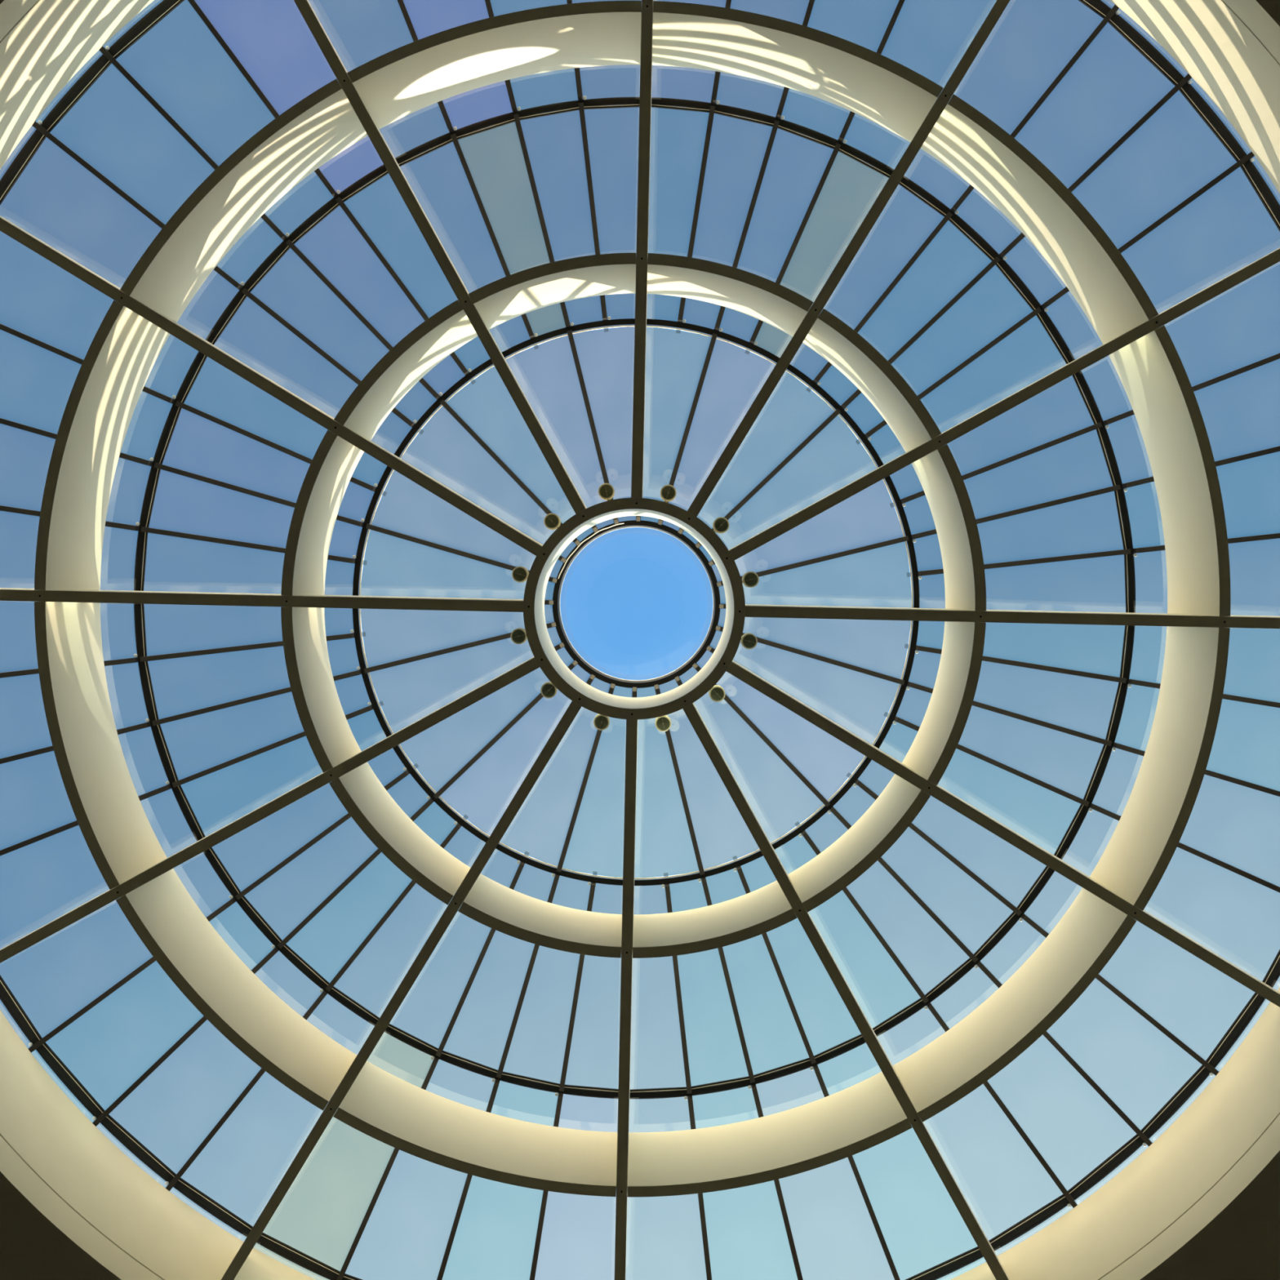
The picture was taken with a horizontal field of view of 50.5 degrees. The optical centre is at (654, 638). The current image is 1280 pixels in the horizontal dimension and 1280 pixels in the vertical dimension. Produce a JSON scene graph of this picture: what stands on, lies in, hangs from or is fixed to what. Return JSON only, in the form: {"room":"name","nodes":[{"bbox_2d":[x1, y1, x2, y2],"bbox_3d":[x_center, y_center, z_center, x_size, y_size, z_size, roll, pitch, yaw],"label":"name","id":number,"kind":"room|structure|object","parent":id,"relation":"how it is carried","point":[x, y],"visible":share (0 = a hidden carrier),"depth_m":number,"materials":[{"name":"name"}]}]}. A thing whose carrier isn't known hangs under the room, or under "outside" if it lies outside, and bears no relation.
{"room":"glass-domed atrium","nodes":[
{"label":"glass-domed atrium","id":0,"kind":"room"},
{"bbox_2d":[0,0,1279,1279],"bbox_3d":[-0.310,-0.472,21.043,25.620,2.655,25.620,1,-88,0],"label":"wall","id":1,"kind":"structure","parent":0,"point":[51,1152],"depth_m":21.37,"materials":[{"name":"beige paint"}]},
{"bbox_2d":[0,417,152,466],"bbox_3d":[-10.549,-3.531,22.882,3.756,1.572,0.085,16,-88,-1],"label":"bar","id":2,"kind":"object","parent":1,"relation":"on","point":[3,421],"visible":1,"depth_m":22.88,"materials":[{"name":"brown metal"}]},
{"bbox_2d":[0,783,171,855],"bbox_3d":[-10.253,3.306,23.151,3.756,1.572,0.085,-21,-88,0],"label":"bar","id":3,"kind":"object","parent":1,"relation":"on","point":[167,787],"visible":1,"depth_m":23.06,"materials":[{"name":"brown metal"}]},
{"bbox_2d":[0,323,174,404],"bbox_3d":[-10.072,-4.839,22.835,3.756,1.572,0.085,24,-88,-1],"label":"bar","id":4,"kind":"object","parent":1,"relation":"on","point":[5,328],"visible":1,"depth_m":22.75,"materials":[{"name":"brown metal"}]},
{"bbox_2d":[27,897,235,1052],"bbox_3d":[-8.916,5.742,23.256,3.756,1.572,0.086,-36,-88,1],"label":"bar","id":5,"kind":"object","parent":1,"relation":"on","point":[146,964],"visible":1,"depth_m":22.98,"materials":[{"name":"brown metal"}]},
{"bbox_2d":[31,121,242,289],"bbox_3d":[-8.629,-7.214,22.752,3.756,1.572,0.086,39,-89,-2],"label":"bar","id":6,"kind":"object","parent":1,"relation":"on","point":[36,125],"visible":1,"depth_m":22.46,"materials":[{"name":"brown metal"}]},
{"bbox_2d":[92,946,279,1126],"bbox_3d":[-8.021,6.808,23.303,3.756,1.572,0.085,-44,-88,1],"label":"bar","id":7,"kind":"object","parent":1,"relation":"on","point":[262,962],"visible":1,"depth_m":23.03,"materials":[{"name":"brown metal"}]},
{"bbox_2d":[99,46,287,240],"bbox_3d":[-7.687,-8.241,22.719,0.085,1.572,3.756,-44,-88,1],"label":"bar","id":8,"kind":"object","parent":1,"relation":"on","point":[102,50],"visible":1,"depth_m":22.42,"materials":[{"name":"brown metal"}]},
{"bbox_2d":[165,991,327,1191],"bbox_3d":[-6.994,7.749,23.347,0.086,1.572,3.756,39,-89,-2],"label":"bar","id":9,"kind":"object","parent":1,"relation":"on","point":[260,1073],"visible":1,"depth_m":23.08,"materials":[{"name":"brown metal"}]},
{"bbox_2d":[187,0,337,197],"bbox_3d":[-6.619,-9.136,22.691,0.086,1.572,3.756,-36,-88,1],"label":"bar","id":10,"kind":"object","parent":1,"relation":"on","point":[193,2],"visible":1,"depth_m":22.46,"materials":[{"name":"brown metal"}]},
{"bbox_2d":[0,587,552,612],"bbox_3d":[-7.359,-0.686,22.532,10.980,5.193,0.164,1,-88,0],"label":"beam","id":11,"kind":"structure","parent":1,"relation":"attached to","point":[6,593],"depth_m":19.96,"materials":[{"name":"brown metal"}]},
{"bbox_2d":[0,643,562,963],"bbox_3d":[-6.494,2.850,22.676,10.980,5.193,0.164,-29,-88,1],"label":"beam","id":12,"kind":"structure","parent":1,"relation":"attached to","point":[530,665],"depth_m":20.08,"materials":[{"name":"brown metal"}]},
{"bbox_2d":[0,215,565,562],"bbox_3d":[-6.338,-4.182,22.403,10.980,5.193,0.164,31,-88,-2],"label":"beam","id":13,"kind":"structure","parent":1,"relation":"attached to","point":[8,228],"depth_m":19.85,"materials":[{"name":"brown metal"}]},
{"bbox_2d":[336,1057,439,1279],"bbox_3d":[-4.617,9.191,23.420,0.085,1.572,3.756,24,-88,-1],"label":"bar","id":14,"kind":"object","parent":1,"relation":"on","point":[435,1060],"visible":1,"depth_m":23.17,"materials":[{"name":"brown metal"}]},
{"bbox_2d":[221,675,595,1279],"bbox_3d":[-3.975,5.481,22.796,0.164,5.193,10.980,31,-88,-2],"label":"beam","id":15,"kind":"structure","parent":1,"relation":"attached to","point":[572,710],"depth_m":20.19,"materials":[{"name":"brown metal"}]},
{"bbox_2d":[293,0,598,531],"bbox_3d":[-3.704,-6.700,22.323,0.164,5.193,10.980,-29,-88,1],"label":"beam","id":16,"kind":"structure","parent":1,"relation":"attached to","point":[306,10],"depth_m":19.79,"materials":[{"name":"brown metal"}]},
{"bbox_2d":[436,1079,500,1279],"bbox_3d":[-3.308,9.667,23.448,0.085,1.572,3.756,16,-88,-1],"label":"bar","id":17,"kind":"object","parent":1,"relation":"on","point":[496,1083],"visible":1,"depth_m":23.29,"materials":[{"name":"brown metal"}]},
{"bbox_2d":[529,1093,563,1279],"bbox_3d":[-1.948,9.969,23.469,0.085,1.572,3.756,9,-88,-1],"label":"bar","id":18,"kind":"object","parent":1,"relation":"on","point":[544,1197],"visible":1,"depth_m":23.36,"materials":[{"name":"brown metal"}]},
{"bbox_2d":[614,691,637,1279],"bbox_3d":[-0.476,6.500,22.861,0.164,5.193,10.980,1,-88,0],"label":"beam","id":19,"kind":"structure","parent":1,"relation":"attached to","point":[631,750],"depth_m":20.23,"materials":[{"name":"brown metal"}]},
{"bbox_2d":[631,0,653,519],"bbox_3d":[-0.165,-7.566,22.314,0.164,5.193,10.980,1,-88,0],"label":"beam","id":20,"kind":"structure","parent":1,"relation":"attached to","point":[646,26],"depth_m":19.80,"materials":[{"name":"brown metal"}]},
{"bbox_2d":[687,1095,711,1279],"bbox_3d":[0.832,10.029,23.491,0.085,1.572,3.756,-6,-88,0],"label":"bar","id":21,"kind":"object","parent":1,"relation":"on","point":[708,1267],"visible":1,"depth_m":23.38,"materials":[{"name":"brown metal"}]},
{"bbox_2d":[751,1084,803,1279],"bbox_3d":[2.204,9.788,23.491,0.085,1.572,3.756,-14,-88,0],"label":"bar","id":22,"kind":"object","parent":1,"relation":"on","point":[754,1090],"visible":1,"depth_m":23.35,"materials":[{"name":"brown metal"}]},
{"bbox_2d":[675,676,1009,1279],"bbox_3d":[3.063,5.635,22.852,0.164,5.193,10.980,-29,-88,1],"label":"beam","id":23,"kind":"structure","parent":1,"relation":"attached to","point":[691,711],"depth_m":20.26,"materials":[{"name":"brown metal"}]},
{"bbox_2d":[678,0,1009,533],"bbox_3d":[3.334,-6.546,22.378,0.164,5.193,10.980,31,-88,-2],"label":"beam","id":24,"kind":"structure","parent":1,"relation":"attached to","point":[999,6],"depth_m":19.82,"materials":[{"name":"black metal"}]},
{"bbox_2d":[813,1064,900,1279],"bbox_3d":[3.533,9.369,23.484,0.085,1.572,3.756,-21,-88,0],"label":"bar","id":25,"kind":"object","parent":1,"relation":"on","point":[815,1067],"visible":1,"depth_m":23.27,"materials":[{"name":"brown metal"}]},
{"bbox_2d":[708,645,1279,1007],"bbox_3d":[5.697,3.117,22.772,10.980,5.193,0.164,31,-88,-2],"label":"beam","id":26,"kind":"structure","parent":1,"relation":"attached to","point":[735,668],"depth_m":20.18,"materials":[{"name":"black metal"}]},
{"bbox_2d":[710,247,1279,565],"bbox_3d":[5.853,-3.916,22.499,10.980,5.193,0.164,-29,-88,1],"label":"beam","id":27,"kind":"structure","parent":1,"relation":"attached to","point":[1273,258],"depth_m":19.92,"materials":[{"name":"black metal"}]},
{"bbox_2d":[723,604,1279,628],"bbox_3d":[6.718,-0.379,22.643,10.980,5.193,0.164,1,-88,0],"label":"beam","id":28,"kind":"structure","parent":1,"relation":"attached to","point":[751,610],"depth_m":20.05,"materials":[{"name":"black metal"}]},
{"bbox_2d":[34,0,1231,1196],"bbox_3d":[-0.309,-0.470,20.996,17.611,2.000,17.611,1,-88,0],"label":"beam","id":29,"kind":"structure","parent":28,"relation":"attached to","point":[113,821],"depth_m":20.70,"materials":[{"name":"beige paint"}]},
{"bbox_2d":[280,253,986,958],"bbox_3d":[-0.309,-0.470,20.996,10.383,2.000,10.383,1,-88,0],"label":"beam","id":30,"kind":"structure","parent":28,"relation":"attached to","point":[495,905],"depth_m":20.56,"materials":[{"name":"beige paint"}]},
{"bbox_2d":[523,497,745,719],"bbox_3d":[-0.309,-0.470,20.994,3.270,2.004,3.270,1,-88,0],"label":"ring","id":31,"kind":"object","parent":28,"relation":"attached to","point":[545,655],"depth_m":20.05,"materials":[{"name":"beige paint"}]},
{"bbox_2d":[352,318,919,885],"bbox_3d":[-0.336,-0.617,24.738,10.320,0.050,10.320,1,-88,0],"label":"ring","id":32,"kind":"object","parent":28,"relation":"attached to","point":[550,335],"visible":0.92,"depth_m":24.71,"materials":[{"name":"black metal"}]},
{"bbox_2d":[364,622,555,673],"bbox_3d":[-3.547,0.163,24.869,3.510,0.644,0.085,-14,-88,0],"label":"bar","id":33,"kind":"object","parent":32,"relation":"attached to","point":[462,646],"visible":0.86,"depth_m":24.71,"materials":[{"name":"brown metal"}]},
{"bbox_2d":[365,524,556,582],"bbox_3d":[-3.509,-1.546,24.802,3.510,0.644,0.085,16,-88,-1],"label":"bar","id":34,"kind":"object","parent":32,"relation":"attached to","point":[370,526],"visible":0.86,"depth_m":24.64,"materials":[{"name":"brown metal"}]},
{"bbox_2d":[433,660,574,799],"bbox_3d":[-2.725,1.662,24.933,3.510,0.644,0.085,-44,-88,1],"label":"bar","id":35,"kind":"object","parent":32,"relation":"attached to","point":[521,714],"visible":0.86,"depth_m":24.78,"materials":[{"name":"brown metal"}]},
{"bbox_2d":[440,399,579,545],"bbox_3d":[-2.621,-3.007,24.751,0.085,0.644,3.510,-44,-88,1],"label":"bar","id":36,"kind":"object","parent":32,"relation":"attached to","point":[450,410],"visible":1,"depth_m":24.58,"materials":[{"name":"brown metal"}]},
{"bbox_2d":[556,684,614,871],"bbox_3d":[-1.262,2.549,24.978,0.085,0.644,3.510,16,-88,-1],"label":"bar","id":37,"kind":"object","parent":32,"relation":"attached to","point":[611,690],"visible":0.86,"depth_m":24.83,"materials":[{"name":"brown metal"}]},
{"bbox_2d":[566,329,618,523],"bbox_3d":[-1.121,-3.829,24.730,0.085,0.644,3.510,-14,-88,0],"label":"bar","id":38,"kind":"object","parent":32,"relation":"attached to","point":[570,334],"visible":0.86,"depth_m":24.56,"materials":[{"name":"brown metal"}]},
{"bbox_2d":[654,684,704,875],"bbox_3d":[0.448,2.587,24.991,0.085,0.644,3.510,-14,-88,0],"label":"bar","id":39,"kind":"object","parent":32,"relation":"attached to","point":[657,691],"visible":0.86,"depth_m":24.84,"materials":[{"name":"brown metal"}]},
{"bbox_2d":[657,333,717,523],"bbox_3d":[0.589,-3.792,24.743,0.085,0.644,3.510,16,-88,-1],"label":"bar","id":40,"kind":"object","parent":32,"relation":"attached to","point":[713,338],"visible":0.93,"depth_m":24.57,"materials":[{"name":"brown metal"}]},
{"bbox_2d":[695,663,830,807],"bbox_3d":[1.948,1.764,24.970,0.085,0.644,3.510,-44,-88,1],"label":"bar","id":41,"kind":"object","parent":32,"relation":"attached to","point":[731,704],"visible":0.86,"depth_m":24.83,"materials":[{"name":"brown metal"}]},
{"bbox_2d":[697,408,840,547],"bbox_3d":[2.052,-2.905,24.788,3.510,0.644,0.085,-44,-88,1],"label":"bar","id":42,"kind":"object","parent":32,"relation":"attached to","point":[826,422],"visible":0.86,"depth_m":24.62,"materials":[{"name":"brown metal"}]},
{"bbox_2d":[717,625,904,684],"bbox_3d":[2.836,0.303,24.919,3.510,0.644,0.085,16,-88,-1],"label":"bar","id":43,"kind":"object","parent":32,"relation":"attached to","point":[762,641],"visible":0.86,"depth_m":24.77,"materials":[{"name":"brown metal"}]},
{"bbox_2d":[717,536,908,586],"bbox_3d":[2.874,-1.406,24.852,3.510,0.644,0.085,-14,-88,0],"label":"bar","id":44,"kind":"object","parent":32,"relation":"attached to","point":[890,542],"visible":0.86,"depth_m":24.70,"materials":[{"name":"brown metal"}]},
{"bbox_2d":[549,516,723,691],"bbox_3d":[-0.339,-0.637,25.270,3.190,0.867,3.190,1,-88,0],"label":"ring","id":45,"kind":"object","parent":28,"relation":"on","point":[557,623],"visible":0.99,"depth_m":24.90,"materials":[{"name":"brown metal"}]},
{"bbox_2d":[0,0,1279,1279],"bbox_3d":[-0.320,-0.530,22.521,24.940,0.060,24.940,1,-88,0],"label":"ring","id":46,"kind":"object","parent":28,"relation":"attached to","point":[155,15],"visible":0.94,"depth_m":22.77,"materials":[{"name":"black metal"}]},
{"bbox_2d":[926,1002,1077,1208],"bbox_3d":[5.972,8.033,23.449,0.086,1.572,3.756,-36,-88,1],"label":"bar","id":47,"kind":"object","parent":1,"relation":"on","point":[944,1025],"visible":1,"depth_m":23.19,"materials":[{"name":"brown metal"}]},
{"bbox_2d":[950,4,1119,212],"bbox_3d":[6.346,-8.852,22.793,0.086,1.572,3.756,39,-89,-2],"label":"bar","id":48,"kind":"object","parent":1,"relation":"on","point":[1115,8],"visible":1,"depth_m":22.50,"materials":[{"name":"brown metal"}]},
{"bbox_2d":[976,960,1152,1146],"bbox_3d":[7.039,7.138,23.422,0.085,1.572,3.756,-44,-88,1],"label":"bar","id":49,"kind":"object","parent":1,"relation":"on","point":[987,972],"visible":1,"depth_m":23.16,"materials":[{"name":"brown metal"}]},
{"bbox_2d":[999,73,1191,257],"bbox_3d":[7.373,-7.911,22.837,3.756,1.572,0.085,-44,-88,1],"label":"bar","id":50,"kind":"object","parent":1,"relation":"on","point":[1188,77],"visible":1,"depth_m":22.55,"materials":[{"name":"brown metal"}]},
{"bbox_2d":[1020,913,1218,1075],"bbox_3d":[7.981,6.111,23.389,3.756,1.572,0.086,39,-89,-2],"label":"bar","id":51,"kind":"object","parent":1,"relation":"on","point":[1026,918],"visible":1,"depth_m":23.13,"materials":[{"name":"brown metal"}]},
{"bbox_2d":[1040,151,1254,309],"bbox_3d":[8.268,-6.845,22.885,3.756,1.572,0.086,-36,-88,1],"label":"bar","id":52,"kind":"object","parent":1,"relation":"on","point":[1249,156],"visible":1,"depth_m":22.60,"materials":[{"name":"brown metal"}]},
{"bbox_2d":[1089,803,1279,893],"bbox_3d":[9.424,3.736,23.306,3.756,1.572,0.085,24,-88,-1],"label":"bar","id":53,"kind":"object","parent":1,"relation":"on","point":[1242,873],"visible":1,"depth_m":23.16,"materials":[{"name":"brown metal"}]},
{"bbox_2d":[1102,352,1279,425],"bbox_3d":[9.605,-4.409,22.989,3.756,1.572,0.085,-21,-88,0],"label":"bar","id":54,"kind":"object","parent":1,"relation":"on","point":[1276,357],"visible":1,"depth_m":22.90,"materials":[{"name":"brown metal"}]},
{"bbox_2d":[1112,742,1279,796],"bbox_3d":[9.901,2.428,23.258,3.756,1.572,0.085,16,-88,-1],"label":"bar","id":55,"kind":"object","parent":1,"relation":"on","point":[1117,745],"visible":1,"depth_m":23.20,"materials":[{"name":"brown metal"}]},
{"bbox_2d":[1122,445,1279,488],"bbox_3d":[10.023,-3.081,23.044,3.756,1.572,0.085,-14,-88,0],"label":"bar","id":56,"kind":"object","parent":1,"relation":"on","point":[1276,449],"visible":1,"depth_m":23.02,"materials":[{"name":"brown metal"}]},
{"bbox_2d":[1128,679,1279,707],"bbox_3d":[10.203,1.069,23.207,3.756,1.572,0.085,9,-88,-1],"label":"bar","id":57,"kind":"object","parent":1,"relation":"on","point":[1241,699],"visible":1,"depth_m":23.20,"materials":[{"name":"brown metal"}]},
{"bbox_2d":[0,0,1279,1279],"bbox_3d":[-0.301,-0.426,19.867,44.000,0.300,44.000,1,-88,0],"label":"ceiling","id":58,"kind":"structure","parent":0,"point":[1242,1242],"depth_m":20.12,"materials":[{"name":"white paint"}]},
{"bbox_3d":[9.890,-3.770,23.066,4.047,1.488,1.609,-17,-88,0],"label":"sheet","id":59,"kind":"object","parent":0,"visible":0},
{"bbox_2d":[133,97,1135,1098],"bbox_3d":[-0.329,-0.582,23.844,17.563,0.060,17.563,1,-88,0],"label":"ring","id":60,"kind":"object","parent":59,"relation":"attached to","point":[317,216],"visible":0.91,"depth_m":23.80,"materials":[{"name":"black metal"}]},
{"bbox_2d":[139,632,354,662],"bbox_3d":[-7.208,0.156,24.185,3.514,1.115,0.085,-6,-88,0],"label":"bar","id":61,"kind":"object","parent":60,"relation":"attached to","point":[266,645],"visible":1,"depth_m":23.97,"materials":[{"name":"brown metal"}]},
{"bbox_2d":[141,526,355,563],"bbox_3d":[-7.168,-1.648,24.114,3.514,1.115,0.085,9,-88,-1],"label":"bar","id":62,"kind":"object","parent":60,"relation":"attached to","point":[148,530],"visible":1,"depth_m":23.90,"materials":[{"name":"brown metal"}]},
{"bbox_2d":[151,669,361,725],"bbox_3d":[-7.051,1.047,24.220,3.514,1.115,0.085,-14,-88,0],"label":"bar","id":63,"kind":"object","parent":60,"relation":"attached to","point":[356,673],"visible":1,"depth_m":24.02,"materials":[{"name":"brown metal"}]},
{"bbox_2d":[154,462,363,527],"bbox_3d":[-6.972,-2.530,24.081,3.514,1.115,0.085,16,-88,-1],"label":"bar","id":64,"kind":"object","parent":60,"relation":"attached to","point":[157,465],"visible":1,"depth_m":23.87,"materials":[{"name":"brown metal"}]},
{"bbox_2d":[172,705,373,787],"bbox_3d":[-6.779,1.909,24.256,3.514,1.115,0.085,-21,-88,0],"label":"bar","id":65,"kind":"object","parent":60,"relation":"attached to","point":[370,708],"visible":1,"depth_m":24.04,"materials":[{"name":"brown metal"}]},
{"bbox_2d":[175,400,376,491],"bbox_3d":[-6.662,-3.380,24.050,3.514,1.115,0.085,24,-88,-1],"label":"bar","id":66,"kind":"object","parent":60,"relation":"attached to","point":[178,403],"visible":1,"depth_m":23.83,"materials":[{"name":"brown metal"}]},
{"bbox_2d":[235,769,409,899],"bbox_3d":[-5.911,3.491,24.324,3.514,1.115,0.086,-36,-88,1],"label":"bar","id":67,"kind":"object","parent":60,"relation":"attached to","point":[251,886],"visible":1,"depth_m":24.11,"materials":[{"name":"brown metal"}]},
{"bbox_2d":[241,288,415,426],"bbox_3d":[-5.725,-4.922,23.997,3.514,1.115,0.086,39,-89,-2],"label":"bar","id":68,"kind":"object","parent":60,"relation":"attached to","point":[248,294],"visible":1,"depth_m":23.78,"materials":[{"name":"brown metal"}]},
{"bbox_2d":[277,798,434,948],"bbox_3d":[-5.330,4.184,24.355,3.514,1.115,0.085,-44,-88,1],"label":"bar","id":69,"kind":"object","parent":60,"relation":"attached to","point":[423,808],"visible":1,"depth_m":24.15,"materials":[{"name":"brown metal"}]},
{"bbox_2d":[285,239,440,399],"bbox_3d":[-5.113,-5.589,23.975,0.085,1.115,3.514,-44,-88,1],"label":"bar","id":70,"kind":"object","parent":60,"relation":"attached to","point":[295,249],"visible":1,"depth_m":23.75,"materials":[{"name":"brown metal"}]},
{"bbox_2d":[325,823,461,991],"bbox_3d":[-4.663,4.794,24.383,0.086,1.115,3.514,39,-89,-2],"label":"bar","id":71,"kind":"object","parent":60,"relation":"attached to","point":[458,826],"visible":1,"depth_m":24.17,"materials":[{"name":"brown metal"}]},
{"bbox_2d":[335,196,469,375],"bbox_3d":[-4.420,-6.170,23.957,0.086,1.115,3.514,-36,-88,1],"label":"bar","id":72,"kind":"object","parent":60,"relation":"attached to","point":[339,200],"visible":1,"depth_m":23.73,"materials":[{"name":"brown metal"}]},
{"bbox_2d":[435,861,524,1057],"bbox_3d":[-3.120,5.731,24.431,0.085,1.115,3.514,24,-88,-1],"label":"bar","id":73,"kind":"object","parent":60,"relation":"attached to","point":[521,866],"visible":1,"depth_m":24.23,"materials":[{"name":"brown metal"}]},
{"bbox_2d":[450,133,534,338],"bbox_3d":[-2.837,-7.038,23.935,0.085,1.115,3.514,-21,-88,0],"label":"bar","id":74,"kind":"object","parent":60,"relation":"attached to","point":[454,137],"visible":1,"depth_m":23.71,"materials":[{"name":"brown metal"}]},
{"bbox_2d":[496,874,559,1078],"bbox_3d":[-2.270,6.040,24.449,0.085,1.115,3.514,16,-88,-1],"label":"bar","id":75,"kind":"object","parent":60,"relation":"attached to","point":[532,960],"visible":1,"depth_m":24.25,"materials":[{"name":"brown metal"}]},
{"bbox_2d":[513,113,570,327],"bbox_3d":[-1.974,-7.309,23.930,0.085,1.115,3.514,-14,-88,0],"label":"bar","id":76,"kind":"object","parent":60,"relation":"attached to","point":[517,119],"visible":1,"depth_m":23.71,"materials":[{"name":"brown metal"}]},
{"bbox_2d":[559,882,595,1091],"bbox_3d":[-1.386,6.236,24.463,0.085,1.115,3.514,9,-88,-1],"label":"bar","id":77,"kind":"object","parent":60,"relation":"attached to","point":[593,884],"visible":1,"depth_m":24.26,"materials":[{"name":"brown metal"}]},
{"bbox_2d":[578,102,607,320],"bbox_3d":[-1.083,-7.466,23.930,0.085,1.115,3.514,-6,-88,0],"label":"bar","id":78,"kind":"object","parent":60,"relation":"attached to","point":[581,108],"visible":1,"depth_m":23.71,"materials":[{"name":"brown metal"}]},
{"bbox_2d":[664,884,692,1093],"bbox_3d":[0.419,6.275,24.477,0.085,1.115,3.514,-6,-88,0],"label":"bar","id":79,"kind":"object","parent":60,"relation":"attached to","point":[667,886],"visible":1,"depth_m":24.28,"materials":[{"name":"brown metal"}]},
{"bbox_2d":[677,105,715,322],"bbox_3d":[0.723,-7.427,23.944,0.085,1.115,3.514,9,-88,-1],"label":"bar","id":80,"kind":"object","parent":60,"relation":"attached to","point":[712,108],"visible":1,"depth_m":23.72,"materials":[{"name":"brown metal"}]},
{"bbox_2d":[701,877,755,1083],"bbox_3d":[1.310,6.118,24.477,0.085,1.115,3.514,-14,-88,0],"label":"bar","id":81,"kind":"object","parent":60,"relation":"attached to","point":[722,958],"visible":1,"depth_m":24.28,"materials":[{"name":"brown metal"}]},
{"bbox_2d":[714,120,779,330],"bbox_3d":[1.606,-7.231,23.958,0.085,1.115,3.514,16,-88,-1],"label":"bar","id":82,"kind":"object","parent":60,"relation":"attached to","point":[775,125],"visible":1,"depth_m":23.73,"materials":[{"name":"brown metal"}]},
{"bbox_2d":[736,866,816,1064],"bbox_3d":[2.173,5.846,24.472,0.085,1.115,3.514,-21,-88,0],"label":"bar","id":83,"kind":"object","parent":60,"relation":"attached to","point":[739,868],"visible":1,"depth_m":24.27,"materials":[{"name":"brown metal"}]},
{"bbox_2d":[749,142,840,343],"bbox_3d":[2.456,-6.922,23.976,0.085,1.115,3.514,24,-88,-1],"label":"bar","id":84,"kind":"object","parent":60,"relation":"attached to","point":[837,146],"visible":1,"depth_m":23.75,"materials":[{"name":"brown metal"}]},
{"bbox_2d":[800,830,928,1003],"bbox_3d":[3.756,4.979,24.450,0.086,1.115,3.514,-36,-88,1],"label":"bar","id":85,"kind":"object","parent":60,"relation":"attached to","point":[891,953],"visible":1,"depth_m":24.25,"materials":[{"name":"brown metal"}]},
{"bbox_2d":[813,211,952,383],"bbox_3d":[3.999,-5.986,24.024,0.086,1.115,3.514,39,-89,-2],"label":"bar","id":86,"kind":"object","parent":60,"relation":"attached to","point":[946,218],"visible":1,"depth_m":23.80,"materials":[{"name":"brown metal"}]},
{"bbox_2d":[829,806,977,962],"bbox_3d":[4.449,4.397,24.432,0.085,1.115,3.514,-44,-88,1],"label":"bar","id":87,"kind":"object","parent":60,"relation":"attached to","point":[833,811],"visible":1,"depth_m":24.23,"materials":[{"name":"brown metal"}]},
{"bbox_2d":[840,256,999,408],"bbox_3d":[4.666,-5.375,24.052,3.514,1.115,0.085,-44,-88,1],"label":"bar","id":88,"kind":"object","parent":60,"relation":"attached to","point":[992,264],"visible":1,"depth_m":23.84,"materials":[{"name":"brown metal"}]},
{"bbox_2d":[854,779,1022,915],"bbox_3d":[5.061,3.731,24.410,3.514,1.115,0.086,39,-89,-2],"label":"bar","id":89,"kind":"object","parent":60,"relation":"attached to","point":[868,791],"visible":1,"depth_m":24.21,"materials":[{"name":"brown metal"}]},
{"bbox_2d":[864,306,1041,438],"bbox_3d":[5.248,-4.682,24.083,3.514,1.115,0.086,-36,-88,1],"label":"bar","id":90,"kind":"object","parent":60,"relation":"attached to","point":[1028,317],"visible":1,"depth_m":23.87,"materials":[{"name":"brown metal"}]},
{"bbox_2d":[893,715,1088,806],"bbox_3d":[5.998,2.188,24.357,3.514,1.115,0.085,24,-88,-1],"label":"bar","id":91,"kind":"object","parent":60,"relation":"attached to","point":[897,719],"visible":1,"depth_m":24.16,"materials":[{"name":"brown metal"}]},
{"bbox_2d":[900,422,1102,503],"bbox_3d":[6.115,-3.100,24.151,3.514,1.115,0.085,-21,-88,0],"label":"bar","id":92,"kind":"object","parent":60,"relation":"attached to","point":[1097,425],"visible":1,"depth_m":23.94,"materials":[{"name":"brown metal"}]},
{"bbox_2d":[906,681,1111,746],"bbox_3d":[6.308,1.339,24.326,3.514,1.115,0.085,16,-88,-1],"label":"bar","id":93,"kind":"object","parent":60,"relation":"attached to","point":[913,685],"visible":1,"depth_m":24.13,"materials":[{"name":"brown metal"}]},
{"bbox_2d":[911,484,1120,539],"bbox_3d":[6.387,-2.238,24.187,3.514,1.115,0.085,-14,-88,0],"label":"bar","id":94,"kind":"object","parent":60,"relation":"attached to","point":[1117,487],"visible":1,"depth_m":23.98,"materials":[{"name":"brown metal"}]},
{"bbox_2d":[915,644,1126,683],"bbox_3d":[6.504,0.456,24.293,3.514,1.115,0.085,9,-88,-1],"label":"bar","id":95,"kind":"object","parent":60,"relation":"attached to","point":[931,650],"visible":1,"depth_m":24.09,"materials":[{"name":"brown metal"}]},
{"bbox_2d":[917,548,1130,576],"bbox_3d":[6.544,-1.348,24.222,3.514,1.115,0.085,-6,-88,0],"label":"bar","id":96,"kind":"object","parent":60,"relation":"attached to","point":[1121,552],"visible":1,"depth_m":24.02,"materials":[{"name":"brown metal"}]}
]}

